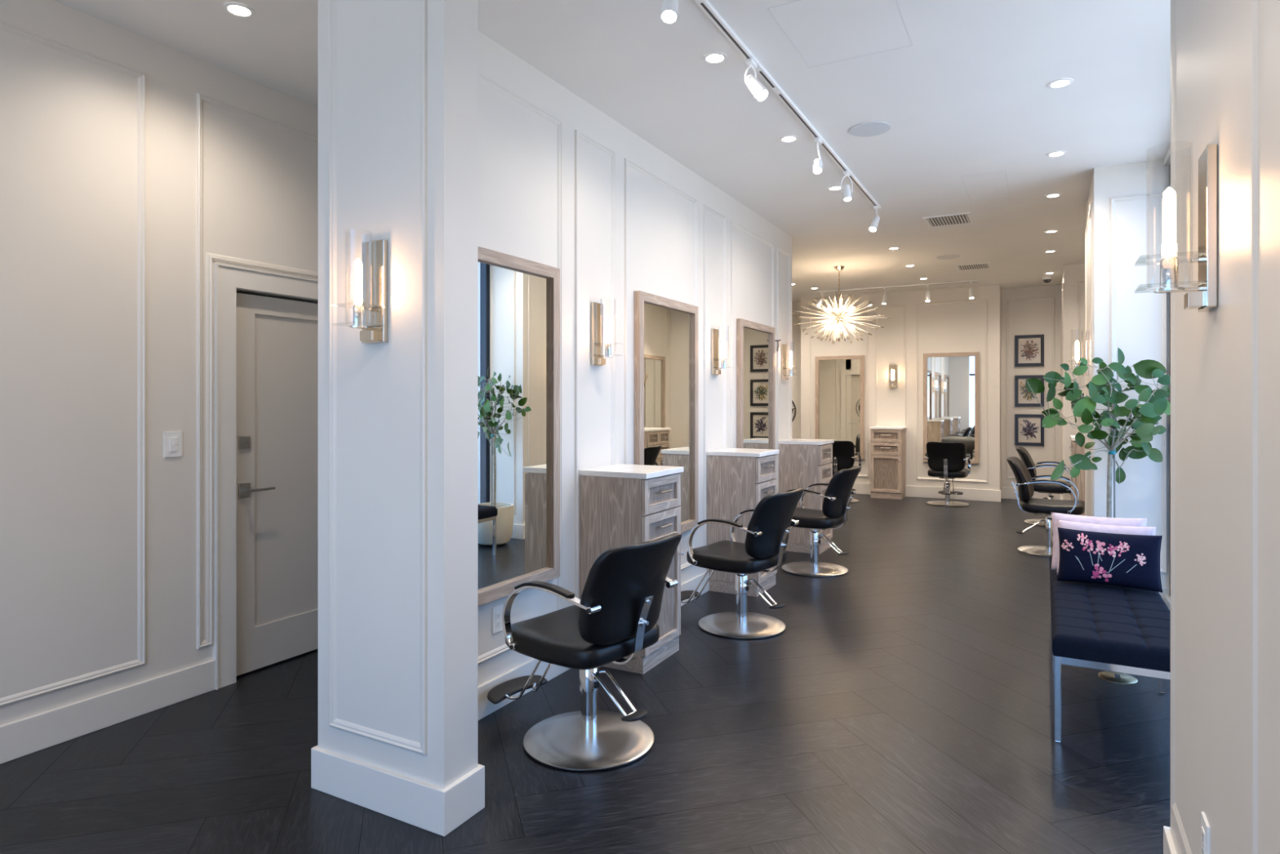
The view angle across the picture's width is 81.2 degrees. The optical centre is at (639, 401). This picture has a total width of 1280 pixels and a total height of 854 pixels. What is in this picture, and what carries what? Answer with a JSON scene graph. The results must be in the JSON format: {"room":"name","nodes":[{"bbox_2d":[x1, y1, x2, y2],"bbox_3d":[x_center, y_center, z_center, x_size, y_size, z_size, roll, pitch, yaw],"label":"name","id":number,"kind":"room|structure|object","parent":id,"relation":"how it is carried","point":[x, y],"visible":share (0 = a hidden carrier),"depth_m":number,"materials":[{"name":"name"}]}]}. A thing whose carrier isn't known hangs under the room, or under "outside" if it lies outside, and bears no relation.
{"room":"salon","nodes":[
{"label":"salon","id":0,"kind":"room"},
{"bbox_2d":[0,0,317,725],"bbox_3d":[-3.155,-0.125,2.049,0.120,3.150,5.800,0,0,28],"label":"wall","id":1,"kind":"structure","parent":0,"point":[68,122],"depth_m":3.34,"materials":[{"name":"paint"}]},
{"bbox_2d":[0,21,146,706],"bbox_3d":[-2.688,-0.152,2.771,0.013,2.755,1.615,0,0,28],"label":"trim","id":2,"kind":"structure","parent":1,"relation":"attached to","point":[141,77],"depth_m":3.46,"materials":[{"name":"white paint"}]},
{"bbox_2d":[0,659,215,764],"bbox_3d":[-3.311,1.375,1.616,0.018,0.150,4.890,0,0,28],"label":"baseboard","id":3,"kind":"structure","parent":1,"relation":"attached to","point":[21,737],"depth_m":3.31,"materials":[{"name":"white paint"}]},
{"bbox_2d":[164,431,182,457],"bbox_3d":[-2.245,0.205,3.592,0.011,0.120,0.084,0,0,28],"label":"light switch","id":4,"kind":"object","parent":1,"relation":"attached to","point":[172,440],"visible":1,"depth_m":3.59,"materials":[{"name":"white plastic"}]},
{"bbox_2d":[196,93,317,648],"bbox_3d":[-1.905,-0.152,4.218,0.013,2.755,1.195,0,0,28],"label":"trim","id":5,"kind":"structure","parent":1,"relation":"attached to","point":[201,98],"depth_m":3.74,"materials":[{"name":"white paint"}]},
{"bbox_2d":[213,262,317,689],"bbox_3d":[-1.951,0.375,4.240,0.152,2.150,1.020,0,0,28],"label":"door","id":6,"kind":"structure","parent":1,"relation":"in","point":[265,322],"depth_m":4.06,"materials":[{"name":"beige paint"}]},
{"bbox_2d":[317,0,477,787],"bbox_3d":[-0.895,-0.125,2.736,0.630,3.150,0.170,0,0,28],"label":"wall pillar","id":7,"kind":"structure","parent":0,"point":[379,41],"depth_m":2.63,"materials":[{"name":"paint"}]},
{"bbox_2d":[349,239,387,343],"bbox_3d":[-0.973,-0.400,2.599,0.124,0.380,0.143,0,0,28],"label":"wall sconce","id":8,"kind":"object","parent":7,"relation":"attached to","point":[370,309],"visible":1,"depth_m":2.63,"materials":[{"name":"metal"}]},
{"bbox_2d":[349,304,367,328],"bbox_3d":[-0.978,-0.295,2.591,0.060,0.079,0.060,0,0,28],"label":"socket","id":9,"kind":"object","parent":8,"relation":"attached to","point":[357,309],"depth_m":2.58,"materials":[{"name":"silver metal"}]},
{"bbox_2d":[328,0,427,755],"bbox_3d":[-0.941,-0.182,2.657,0.485,2.775,0.013,0,0,28],"label":"trim","id":10,"kind":"structure","parent":7,"relation":"attached to","point":[421,748],"depth_m":2.76,"materials":[{"name":"white paint"}]},
{"bbox_2d":[311,745,484,835],"bbox_3d":[-0.895,1.375,2.736,0.665,0.150,0.206,0,0,28],"label":"baseboard","id":11,"kind":"structure","parent":7,"relation":"attached to","point":[428,806],"depth_m":2.61,"materials":[{"name":"white paint"}]},
{"bbox_2d":[0,493,1170,853],"bbox_3d":[0.594,1.451,5.397,7.946,0.002,17.533,0,0,28],"label":"floor","id":12,"kind":"structure","parent":0,"point":[904,702],"depth_m":3.10,"materials":[{"name":"black wood"}]},
{"bbox_2d":[487,533,681,770],"bbox_3d":[-0.281,0.999,3.249,0.904,0.895,0.574,0,0,38],"label":"chair","id":13,"kind":"object","parent":12,"relation":"on","point":[616,614],"visible":1,"depth_m":3.04,"materials":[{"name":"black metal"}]},
{"bbox_2d":[578,463,684,674],"bbox_3d":[-0.035,0.915,4.259,0.441,1.070,0.466,0,0,28],"label":"station","id":14,"kind":"object","parent":12,"relation":"on","point":[621,504],"visible":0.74,"depth_m":4.11,"materials":[{"name":"brown wood"}]},
{"bbox_2d":[578,463,684,479],"bbox_3d":[-0.042,0.395,4.263,0.426,0.030,0.466,0,0,28],"label":"countertop","id":15,"kind":"structure","parent":14,"relation":"on","point":[621,470],"depth_m":4.14,"materials":[{"name":"white stone"}]},
{"bbox_2d":[680,488,804,638],"bbox_3d":[0.595,0.999,4.877,0.904,0.895,0.574,0,0,37],"label":"chair","id":16,"kind":"object","parent":12,"relation":"on","point":[766,539],"visible":0.94,"depth_m":4.67,"materials":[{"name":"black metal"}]},
{"bbox_2d":[706,448,779,596],"bbox_3d":[0.817,0.915,5.833,0.441,1.070,0.466,0,0,28],"label":"station","id":17,"kind":"object","parent":12,"relation":"on","point":[738,479],"visible":0.6,"depth_m":5.66,"materials":[{"name":"brown wood"}]},
{"bbox_2d":[706,448,779,457],"bbox_3d":[0.810,0.395,5.837,0.426,0.030,0.466,0,0,28],"label":"countertop","id":18,"kind":"structure","parent":17,"relation":"on","point":[727,451],"depth_m":5.70,"materials":[{"name":"white stone"}]},
{"bbox_2d":[778,438,834,554],"bbox_3d":[1.657,0.915,7.386,0.441,1.070,0.466,0,0,28],"label":"station","id":19,"kind":"object","parent":12,"relation":"on","point":[802,463],"visible":0.74,"depth_m":7.20,"materials":[{"name":"brown wood"}]},
{"bbox_2d":[778,438,834,444],"bbox_3d":[1.650,0.395,7.389,0.426,0.030,0.466,0,0,28],"label":"countertop","id":20,"kind":"structure","parent":19,"relation":"on","point":[793,441],"depth_m":7.24,"materials":[{"name":"white stone"}]},
{"bbox_2d":[782,466,861,577],"bbox_3d":[1.441,0.999,6.484,0.904,0.895,0.574,0,0,34],"label":"chair","id":21,"kind":"object","parent":12,"relation":"on","point":[837,497],"visible":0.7,"depth_m":6.25,"materials":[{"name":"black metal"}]},
{"bbox_2d":[831,440,861,502],"bbox_3d":[2.947,0.999,11.003,0.574,0.895,0.904,0,0,24],"label":"chair","id":22,"kind":"object","parent":12,"relation":"on","point":[844,455],"visible":0.3,"depth_m":10.64,"materials":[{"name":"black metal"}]},
{"bbox_2d":[870,426,906,499],"bbox_3d":[3.777,0.915,11.349,0.466,1.070,0.441,0,0,28],"label":"station","id":23,"kind":"object","parent":12,"relation":"on","point":[888,443],"visible":1,"depth_m":11.20,"materials":[{"name":"brown wood"}]},
{"bbox_2d":[870,426,906,429],"bbox_3d":[3.780,0.395,11.356,0.466,0.030,0.426,0,0,28],"label":"countertop","id":24,"kind":"structure","parent":23,"relation":"on","point":[873,427],"depth_m":11.20,"materials":[{"name":"white stone"}]},
{"bbox_2d":[924,441,970,506],"bbox_3d":[4.394,0.999,10.641,0.574,0.895,0.905,0,0,27],"label":"chair","id":25,"kind":"object","parent":12,"relation":"on","point":[946,460],"visible":1,"depth_m":10.35,"materials":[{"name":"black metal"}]},
{"bbox_2d":[1015,446,1071,525],"bbox_3d":[4.953,0.999,8.836,0.904,0.895,0.574,0,0,29],"label":"chair","id":26,"kind":"object","parent":12,"relation":"on","point":[1041,487],"visible":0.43,"depth_m":8.76,"materials":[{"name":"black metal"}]},
{"bbox_2d":[1006,456,1084,556],"bbox_3d":[4.015,0.999,7.145,0.904,0.895,0.574,0,0,32],"label":"chair","id":27,"kind":"object","parent":12,"relation":"on","point":[1024,484],"visible":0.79,"depth_m":7.13,"materials":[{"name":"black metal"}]},
{"bbox_2d":[1069,435,1084,515],"bbox_3d":[4.906,0.915,8.067,0.450,1.070,0.704,0,0,28],"label":"station","id":28,"kind":"object","parent":12,"relation":"on","point":[1079,481],"visible":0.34,"depth_m":7.84,"materials":[{"name":"brown wood"}]},
{"bbox_2d":[1070,435,1084,440],"bbox_3d":[4.910,0.395,8.065,0.441,0.030,0.704,0,0,28],"label":"countertop","id":29,"kind":"structure","parent":28,"relation":"on","point":[1072,437],"depth_m":8.01,"materials":[{"name":"white stone"}]},
{"bbox_2d":[1025,346,1170,517],"bbox_3d":[3.123,0.536,5.054,0.717,1.805,0.750,0,0,-44],"label":"potted tree","id":30,"kind":"object","parent":12,"relation":"on","point":[1144,420],"visible":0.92,"depth_m":5.00,"materials":[{"name":"green plant"}]},
{"bbox_2d":[1048,554,1170,742],"bbox_3d":[2.443,1.219,3.914,0.508,0.462,1.950,0,0,28],"label":"tufted bench","id":31,"kind":"object","parent":12,"relation":"on","point":[1096,626],"visible":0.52,"depth_m":3.26,"materials":[{"name":"blue fabric"}]},
{"bbox_2d":[1050,511,1146,570],"bbox_3d":[2.612,0.815,4.257,0.471,0.332,0.125,0,0,31],"label":"throw cushion","id":32,"kind":"object","parent":31,"relation":"on","point":[1071,517],"visible":0.17,"depth_m":4.29,"materials":[{"name":"pink fabric"}]},
{"bbox_2d":[1056,519,1156,575],"bbox_3d":[2.567,0.827,4.120,0.470,0.308,0.120,0,0,32],"label":"throw cushion","id":33,"kind":"object","parent":31,"relation":"on","point":[1148,531],"visible":0.16,"depth_m":4.11,"materials":[{"name":"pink fabric"}]},
{"bbox_2d":[1057,527,1162,592],"bbox_3d":[2.499,0.838,3.983,0.476,0.286,0.130,0,0,33],"label":"throw cushion","id":34,"kind":"object","parent":31,"relation":"on","point":[1124,560],"visible":1,"depth_m":3.94,"materials":[{"name":"fabric"}]},
{"bbox_2d":[1048,554,1170,671],"bbox_3d":[2.443,1.034,3.914,0.508,0.092,1.950,0,0,28],"label":"seat cushion","id":35,"kind":"object","parent":31,"relation":"on","point":[1099,624],"depth_m":3.29,"materials":[{"name":"blue fabric"}]},
{"bbox_2d":[1097,671,1137,684],"bbox_3d":[2.508,1.445,3.919,0.176,0.008,0.176,0,0,28],"label":"chair base","id":36,"kind":"object","parent":12,"relation":"on","point":[1114,677],"visible":0.94,"depth_m":3.90,"materials":[{"name":"silver metal"}]},
{"bbox_2d":[53,0,1170,302],"bbox_3d":[0.621,-1.749,5.349,6.000,0.101,15.400,0,0,28],"label":"ceiling","id":37,"kind":"structure","parent":0,"point":[971,95],"depth_m":4.14,"materials":[{"name":"paint"}]},
{"bbox_2d":[222,2,255,17],"bbox_3d":[-1.738,-1.697,3.238,0.124,0.006,0.124,0,0,28],"label":"recessed light","id":38,"kind":"object","parent":37,"relation":"in","point":[238,10],"visible":1,"depth_m":3.23,"materials":[{"name":"white metal"}]},
{"bbox_2d":[702,52,727,64],"bbox_3d":[0.370,-1.697,3.688,0.124,0.006,0.124,0,0,28],"label":"recessed light","id":39,"kind":"object","parent":37,"relation":"in","point":[714,58],"visible":1,"depth_m":3.69,"materials":[{"name":"white"}]},
{"bbox_2d":[693,0,880,208],"bbox_3d":[0.363,-1.689,3.340,0.036,0.021,7.220,0,0,28],"label":"track rail","id":40,"kind":"object","parent":37,"relation":"attached to","point":[704,5],"visible":0.85,"depth_m":3.98,"materials":[{"name":"white metal"}]},
{"bbox_2d":[660,0,679,24],"bbox_3d":[0.121,-1.567,2.871,0.074,0.224,0.115,0,0,28],"label":"light","id":41,"kind":"object","parent":40,"relation":"attached to","point":[669,9],"visible":1,"depth_m":2.84,"materials":[{"name":"white metal"}]},
{"bbox_2d":[744,57,768,102],"bbox_3d":[0.573,-1.572,3.658,0.089,0.215,0.134,0,0,-44],"label":"light","id":42,"kind":"object","parent":40,"relation":"attached to","point":[759,91],"visible":1,"depth_m":3.64,"materials":[{"name":"white metal"}]},
{"bbox_2d":[812,137,822,174],"bbox_3d":[1.138,-1.562,4.752,0.061,0.235,0.118,0,0,28],"label":"light","id":43,"kind":"object","parent":40,"relation":"attached to","point":[817,167],"visible":1,"depth_m":4.74,"materials":[{"name":"white metal"}]},
{"bbox_2d":[840,170,853,201],"bbox_3d":[1.508,-1.569,5.449,0.085,0.219,0.100,0,0,28],"label":"light","id":44,"kind":"object","parent":40,"relation":"attached to","point":[846,190],"visible":1,"depth_m":5.43,"materials":[{"name":"white metal"}]},
{"bbox_2d":[868,205,879,232],"bbox_3d":[2.018,-1.565,6.404,0.139,0.228,0.068,0,0,-41],"label":"light","id":45,"kind":"object","parent":40,"relation":"attached to","point":[873,228],"visible":1,"depth_m":6.39,"materials":[{"name":"white metal"}]},
{"bbox_2d":[778,135,798,142],"bbox_3d":[0.962,-1.697,4.824,0.124,0.006,0.124,0,0,28],"label":"recessed light","id":46,"kind":"object","parent":37,"relation":"in","point":[792,138],"visible":1,"depth_m":4.82,"materials":[{"name":"white"}]},
{"bbox_2d":[793,265,890,343],"bbox_3d":[2.540,-1.215,9.376,1.151,0.969,1.127,0,0,28],"label":"chandelier","id":47,"kind":"object","parent":37,"relation":"hanging from","point":[838,317],"visible":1,"depth_m":9.35,"materials":[{"name":"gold metal"}]},
{"bbox_2d":[848,121,890,137],"bbox_3d":[1.431,-1.697,4.652,0.250,0.006,0.250,0,0,28],"label":"ceiling speaker","id":48,"kind":"object","parent":37,"relation":"attached to","point":[869,128],"visible":1,"depth_m":4.64},
{"bbox_2d":[815,280,978,293],"bbox_3d":[3.721,-1.689,10.971,2.300,0.021,0.036,0,0,28],"label":"track rail","id":49,"kind":"object","parent":37,"relation":"attached to","point":[972,281],"visible":1,"depth_m":10.92,"materials":[{"name":"white metal"}]},
{"bbox_2d":[922,212,973,227],"bbox_3d":[2.890,-1.696,6.987,0.400,0.008,0.440,0,0,28],"label":"ceiling vent","id":50,"kind":"object","parent":37,"relation":"in","point":[960,219],"visible":1,"depth_m":6.97,"materials":[{"name":"white metal"}]},
{"bbox_2d":[937,254,959,259],"bbox_3d":[3.618,-1.697,8.764,0.250,0.006,0.250,0,0,28],"label":"ceiling speaker","id":51,"kind":"object","parent":37,"relation":"attached to","point":[948,256],"visible":1,"depth_m":8.76},
{"bbox_2d":[954,262,992,271],"bbox_3d":[4.195,-1.696,9.385,0.400,0.008,0.440,0,0,28],"label":"ceiling vent","id":52,"kind":"object","parent":37,"relation":"in","point":[980,265],"visible":1,"depth_m":9.38,"materials":[{"name":"grey metal"}]},
{"bbox_2d":[1046,151,1066,157],"bbox_3d":[2.855,-1.697,5.118,0.124,0.006,0.124,0,0,28],"label":"recessed light","id":53,"kind":"object","parent":37,"relation":"in","point":[1057,153],"visible":1,"depth_m":5.11,"materials":[{"name":"white"}]},
{"bbox_2d":[1046,78,1073,88],"bbox_3d":[2.241,-1.697,3.983,0.124,0.006,0.124,0,0,28],"label":"recessed light","id":54,"kind":"object","parent":37,"relation":"in","point":[1063,82],"visible":1,"depth_m":3.98,"materials":[{"name":"white"}]},
{"bbox_2d":[477,30,791,685],"bbox_3d":[0.215,-0.125,5.313,0.120,3.150,5.450,0,0,28],"label":"wall","id":55,"kind":"structure","parent":0,"point":[517,147],"depth_m":4.40,"materials":[{"name":"paint"}]},
{"bbox_2d":[492,604,502,633],"bbox_3d":[-0.673,1.030,3.537,0.008,0.120,0.074,0,0,28],"label":"wall outlet","id":56,"kind":"object","parent":55,"relation":"attached to","point":[497,611],"visible":0.99,"depth_m":3.53,"materials":[{"name":"white plastic"}]},
{"bbox_2d":[477,246,559,606],"bbox_3d":[-0.653,0.110,3.538,0.041,1.620,0.905,0,0,28],"label":"wall mirror","id":57,"kind":"object","parent":55,"relation":"attached to","point":[518,299],"visible":0.47,"depth_m":3.64,"materials":[{"name":"brown wood"}]},
{"bbox_2d":[477,72,562,664],"bbox_3d":[-0.667,-0.152,3.545,0.013,2.705,1.040,0,0,28],"label":"trim","id":58,"kind":"structure","parent":55,"relation":"attached to","point":[482,78],"depth_m":3.98,"materials":[{"name":"white paint"}]},
{"bbox_2d":[477,571,709,720],"bbox_3d":[0.281,1.375,5.289,0.018,0.150,5.430,0,0,28],"label":"baseboard","id":59,"kind":"structure","parent":55,"relation":"attached to","point":[485,707],"depth_m":3.68,"materials":[{"name":"white paint"}]},
{"bbox_2d":[574,129,615,598],"bbox_3d":[-0.253,-0.152,4.309,0.013,2.705,0.428,0,0,28],"label":"trim","id":60,"kind":"structure","parent":55,"relation":"attached to","point":[577,134],"depth_m":4.12,"materials":[{"name":"white paint"}]},
{"bbox_2d":[591,302,613,365],"bbox_3d":[-0.192,-0.400,4.283,0.143,0.380,0.124,0,0,28],"label":"wall sconce","id":61,"kind":"object","parent":55,"relation":"attached to","point":[597,308],"visible":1,"depth_m":4.28,"materials":[{"name":"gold metal"}]},
{"bbox_2d":[602,342,613,357],"bbox_3d":[-0.184,-0.295,4.278,0.060,0.079,0.060,0,0,28],"label":"socket","id":62,"kind":"object","parent":61,"relation":"attached to","point":[607,345],"depth_m":4.26,"materials":[{"name":"silver metal"}]},
{"bbox_2d":[624,158,697,569],"bbox_3d":[0.169,-0.152,5.088,0.013,2.705,1.090,0,0,28],"label":"trim","id":63,"kind":"structure","parent":55,"relation":"attached to","point":[627,162],"depth_m":4.70,"materials":[{"name":"white paint"}]},
{"bbox_2d":[634,290,697,533],"bbox_3d":[0.196,0.110,5.107,0.041,1.620,0.905,0,0,28],"label":"wall mirror","id":64,"kind":"object","parent":55,"relation":"attached to","point":[666,330],"visible":0.66,"depth_m":5.09,"materials":[{"name":"brown wood"}]},
{"bbox_2d":[644,302,692,523],"bbox_3d":[0.187,0.110,5.112,0.014,1.510,0.795,0,0,28],"label":"mirror glass","id":65,"kind":"object","parent":64,"relation":"attached to","point":[668,326],"depth_m":5.13,"materials":[{"name":"silver metal"}]},
{"bbox_2d":[703,204,725,546],"bbox_3d":[0.593,-0.152,5.871,0.013,2.705,0.430,0,0,28],"label":"trim","id":66,"kind":"structure","parent":55,"relation":"attached to","point":[705,207],"depth_m":5.70,"materials":[{"name":"white paint"}]},
{"bbox_2d":[711,328,727,375],"bbox_3d":[0.643,-0.400,5.826,0.143,0.380,0.124,0,0,28],"label":"wall sconce","id":67,"kind":"object","parent":55,"relation":"attached to","point":[714,332],"visible":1,"depth_m":5.81,"materials":[{"name":"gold metal"}]},
{"bbox_2d":[720,358,727,368],"bbox_3d":[0.652,-0.295,5.822,0.060,0.079,0.060,0,0,28],"label":"socket","id":68,"kind":"object","parent":67,"relation":"attached to","point":[723,360],"depth_m":5.81,"materials":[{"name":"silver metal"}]},
{"bbox_2d":[730,219,773,448],"bbox_3d":[1.016,-0.152,6.654,0.013,2.705,1.090,0,0,28],"label":"trim","id":69,"kind":"structure","parent":55,"relation":"attached to","point":[732,223],"depth_m":6.18,"materials":[{"name":"white paint"}]},
{"bbox_2d":[736,318,775,448],"bbox_3d":[1.046,0.110,6.677,0.041,1.620,0.905,0,0,28],"label":"wall mirror","id":70,"kind":"object","parent":55,"relation":"attached to","point":[755,342],"visible":0.59,"depth_m":6.64,"materials":[{"name":"brown wood"}]},
{"bbox_2d":[743,326,770,448],"bbox_3d":[1.037,0.110,6.682,0.014,1.510,0.795,0,0,28],"label":"mirror glass","id":71,"kind":"object","parent":70,"relation":"attached to","point":[757,340],"depth_m":6.69,"materials":[{"name":"silver metal"}]},
{"bbox_2d":[777,246,790,493],"bbox_3d":[1.428,-0.152,7.414,0.013,2.705,0.400,0,0,28],"label":"trim","id":72,"kind":"structure","parent":55,"relation":"attached to","point":[779,249],"depth_m":7.56,"materials":[{"name":"white paint"}]},
{"bbox_2d":[781,343,793,380],"bbox_3d":[1.481,-0.400,7.374,0.143,0.380,0.124,0,0,28],"label":"wall sconce","id":73,"kind":"object","parent":55,"relation":"attached to","point":[784,377],"visible":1,"depth_m":7.36,"materials":[{"name":"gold metal"}]},
{"bbox_2d":[800,284,999,489],"bbox_3d":[3.949,-0.125,11.565,2.935,3.150,0.100,0,0,28],"label":"wall","id":74,"kind":"structure","parent":0,"point":[956,327],"depth_m":11.40,"materials":[{"name":"paint"}]},
{"bbox_2d":[808,306,868,476],"bbox_3d":[3.167,-0.160,11.923,0.940,2.680,0.013,0,0,28],"label":"trim","id":75,"kind":"structure","parent":74,"relation":"attached to","point":[862,307],"depth_m":11.71,"materials":[{"name":"white paint"}]},
{"bbox_2d":[814,355,864,459],"bbox_3d":[3.178,0.087,11.900,0.770,1.635,0.041,0,0,28],"label":"wall mirror","id":76,"kind":"object","parent":74,"relation":"attached to","point":[839,380],"visible":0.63,"depth_m":11.89,"materials":[{"name":"brown wood"}]},
{"bbox_2d":[875,303,906,426],"bbox_3d":[3.875,-0.160,11.540,0.450,2.680,0.013,0,0,28],"label":"trim","id":77,"kind":"structure","parent":74,"relation":"attached to","point":[902,304],"depth_m":11.51,"materials":[{"name":"white paint"}]},
{"bbox_2d":[888,364,897,388],"bbox_3d":[3.875,-0.400,11.465,0.124,0.380,0.143,0,0,28],"label":"wall sconce","id":78,"kind":"object","parent":74,"relation":"attached to","point":[892,368],"visible":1,"depth_m":11.50,"materials":[{"name":"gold metal"}]},
{"bbox_2d":[852,482,1000,502],"bbox_3d":[3.920,1.365,11.513,2.971,0.170,0.018,0,0,28],"label":"baseboard","id":79,"kind":"structure","parent":74,"relation":"attached to","point":[983,495],"depth_m":11.18,"materials":[{"name":"white paint"}]},
{"bbox_2d":[923,351,978,463],"bbox_3d":[4.627,0.087,11.116,0.770,1.635,0.041,0,0,28],"label":"wall mirror","id":80,"kind":"object","parent":74,"relation":"attached to","point":[950,380],"visible":0.87,"depth_m":11.11,"materials":[{"name":"brown wood"}]},
{"bbox_2d":[915,298,987,482],"bbox_3d":[4.641,-0.160,11.126,0.990,2.680,0.013,0,0,28],"label":"trim","id":81,"kind":"structure","parent":74,"relation":"attached to","point":[984,300],"depth_m":11.09,"materials":[{"name":"white paint"}]},
{"bbox_2d":[791,284,1061,487],"bbox_3d":[4.169,-0.125,11.957,5.950,3.150,0.100,0,0,28],"label":"wall","id":82,"kind":"structure","parent":0,"point":[1027,317],"depth_m":11.07,"materials":[{"name":"paint"}]},
{"bbox_2d":[1014,334,1044,366],"bbox_3d":[5.751,-0.755,11.025,0.384,0.464,0.031,0,0,28],"label":"framed print","id":83,"kind":"object","parent":82,"relation":"attached to","point":[1028,348],"visible":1,"depth_m":11.02,"materials":[{"name":"black"}]},
{"bbox_2d":[1014,413,1044,445],"bbox_3d":[5.751,0.415,11.025,0.384,0.464,0.031,0,0,28],"label":"framed print","id":84,"kind":"object","parent":82,"relation":"attached to","point":[1028,428],"visible":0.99,"depth_m":11.02,"materials":[{"name":"black"}]},
{"bbox_2d":[1014,374,1044,406],"bbox_3d":[5.751,-0.160,11.025,0.384,0.464,0.031,0,0,28],"label":"framed print","id":85,"kind":"object","parent":82,"relation":"attached to","point":[1023,397],"visible":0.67,"depth_m":11.05,"materials":[{"name":"black"}]},
{"bbox_2d":[1005,297,1054,479],"bbox_3d":[5.765,-0.190,11.029,0.640,2.680,0.013,0,0,28],"label":"trim","id":86,"kind":"structure","parent":82,"relation":"attached to","point":[1007,301],"depth_m":11.17,"materials":[{"name":"white paint"}]},
{"bbox_2d":[1000,487,1059,499],"bbox_3d":[5.770,1.365,11.023,0.785,0.170,0.018,0,0,28],"label":"baseboard","id":87,"kind":"structure","parent":82,"relation":"attached to","point":[1006,492],"depth_m":11.12,"materials":[{"name":"white paint"}]},
{"bbox_2d":[1000,286,1001,489],"bbox_3d":[5.302,-0.125,11.088,0.100,3.150,0.350,0,0,28],"label":"wall","id":88,"kind":"structure","parent":0,"point":[1000,286],"depth_m":11.00,"materials":[{"name":"paint"}]},
{"bbox_2d":[1061,263,1084,499],"bbox_3d":[6.015,-0.125,9.883,0.730,3.150,1.790,0,0,28],"label":"wall","id":89,"kind":"structure","parent":0,"point":[1072,273],"depth_m":9.24,"materials":[{"name":"paint"}]},
{"bbox_2d":[1060,282,1063,497],"bbox_3d":[5.681,-0.150,10.047,0.013,2.700,1.520,0,0,28],"label":"trim","id":90,"kind":"structure","parent":89,"relation":"attached to","point":[1062,290],"depth_m":9.38,"materials":[{"name":"white paint"}]},
{"bbox_2d":[1077,280,1084,432],"bbox_3d":[5.555,-0.150,9.107,0.380,2.700,0.013,0,0,28],"label":"trim","id":91,"kind":"structure","parent":89,"relation":"attached to","point":[1078,281],"depth_m":9.19,"materials":[{"name":"white paint"}]},
{"bbox_2d":[1086,159,1168,587],"bbox_3d":[3.855,-0.125,5.788,0.630,3.150,1.150,0,0,28],"label":"wall column","id":92,"kind":"structure","parent":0,"point":[1138,222],"depth_m":5.33,"materials":[{"name":"paint"}]},
{"bbox_2d":[1072,330,1088,376],"bbox_3d":[3.574,-0.400,6.082,0.143,0.380,0.124,0,0,28],"label":"wall sconce","id":93,"kind":"object","parent":92,"relation":"attached to","point":[1077,363],"visible":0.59,"depth_m":6.04,"materials":[{"name":"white glass"}]},
{"bbox_2d":[1084,203,1093,516],"bbox_3d":[3.572,-0.135,5.941,0.013,2.670,0.970,0,0,28],"label":"trim","id":94,"kind":"structure","parent":92,"relation":"attached to","point":[1091,213],"depth_m":5.52,"materials":[{"name":"white paint"}]},
{"bbox_2d":[1110,191,1167,573],"bbox_3d":[3.538,-0.135,5.298,0.340,2.670,0.013,0,0,28],"label":"trim","id":95,"kind":"structure","parent":92,"relation":"attached to","point":[1113,200],"depth_m":5.24,"materials":[{"name":"white paint"}]},
{"bbox_2d":[1158,586,1169,600],"bbox_3d":[3.494,1.375,5.319,0.478,0.150,0.018,0,0,28],"label":"baseboard","id":96,"kind":"structure","parent":92,"relation":"attached to","point":[1166,591],"depth_m":5.22,"materials":[{"name":"white paint"}]},
{"bbox_2d":[1164,146,1170,166],"bbox_3d":[2.891,-1.675,3.618,0.160,0.050,3.585,0,0,28],"label":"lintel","id":97,"kind":"object","parent":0,"point":[1167,158],"visible":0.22,"depth_m":5.11,"materials":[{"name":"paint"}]},
{"bbox_2d":[1170,0,1279,853],"bbox_3d":[0.531,-0.125,-0.194,0.442,3.150,5.365,0,0,28],"label":"wall","id":98,"kind":"structure","parent":0,"point":[1213,37],"depth_m":1.59,"materials":[{"name":"paint"}]},
{"bbox_2d":[1164,595,1170,611],"bbox_3d":[2.891,1.400,3.618,0.160,0.100,3.585,0,0,28],"label":"sill","id":99,"kind":"structure","parent":98,"relation":"attached to","point":[1166,597],"depth_m":5.11,"materials":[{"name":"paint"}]},
{"bbox_2d":[1168,164,1170,596],"bbox_3d":[2.882,-0.150,3.623,0.080,3.000,3.585,0,0,28],"label":"window","id":100,"kind":"structure","parent":98,"relation":"in","point":[1170,164],"depth_m":5.18,"materials":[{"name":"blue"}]},
{"bbox_2d":[1164,828,1177,853],"bbox_3d":[0.330,1.375,-0.085,0.016,0.150,5.365,0,0,28],"label":"baseboard","id":101,"kind":"structure","parent":98,"relation":"attached to","point":[1169,845],"depth_m":2.22,"materials":[{"name":"white paint"}]},
{"bbox_2d":[1153,143,1217,311],"bbox_3d":[1.238,-0.400,1.730,0.143,0.380,0.124,0,0,28],"label":"wall sconce","id":102,"kind":"object","parent":98,"relation":"attached to","point":[1203,298],"visible":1,"depth_m":1.70,"materials":[{"name":"silver metal"}]},
{"bbox_2d":[1153,256,1185,293],"bbox_3d":[1.230,-0.295,1.735,0.060,0.079,0.060,0,0,28],"label":"socket","id":103,"kind":"object","parent":102,"relation":"attached to","point":[1169,265],"depth_m":1.72,"materials":[{"name":"silver metal"}]},
{"bbox_2d":[1200,811,1209,853],"bbox_3d":[1.334,1.045,1.763,0.008,0.120,0.074,0,0,28],"label":"wall outlet","id":104,"kind":"object","parent":98,"relation":"attached to","point":[1205,828],"visible":1,"depth_m":1.75,"materials":[{"name":"white plastic"}]},
{"bbox_2d":[1172,0,1257,853],"bbox_3d":[1.344,-0.172,1.780,0.006,2.755,0.990,0,0,28],"label":"trim","id":105,"kind":"structure","parent":98,"relation":"attached to","point":[1254,2],"depth_m":1.35,"materials":[{"name":"white paint"}]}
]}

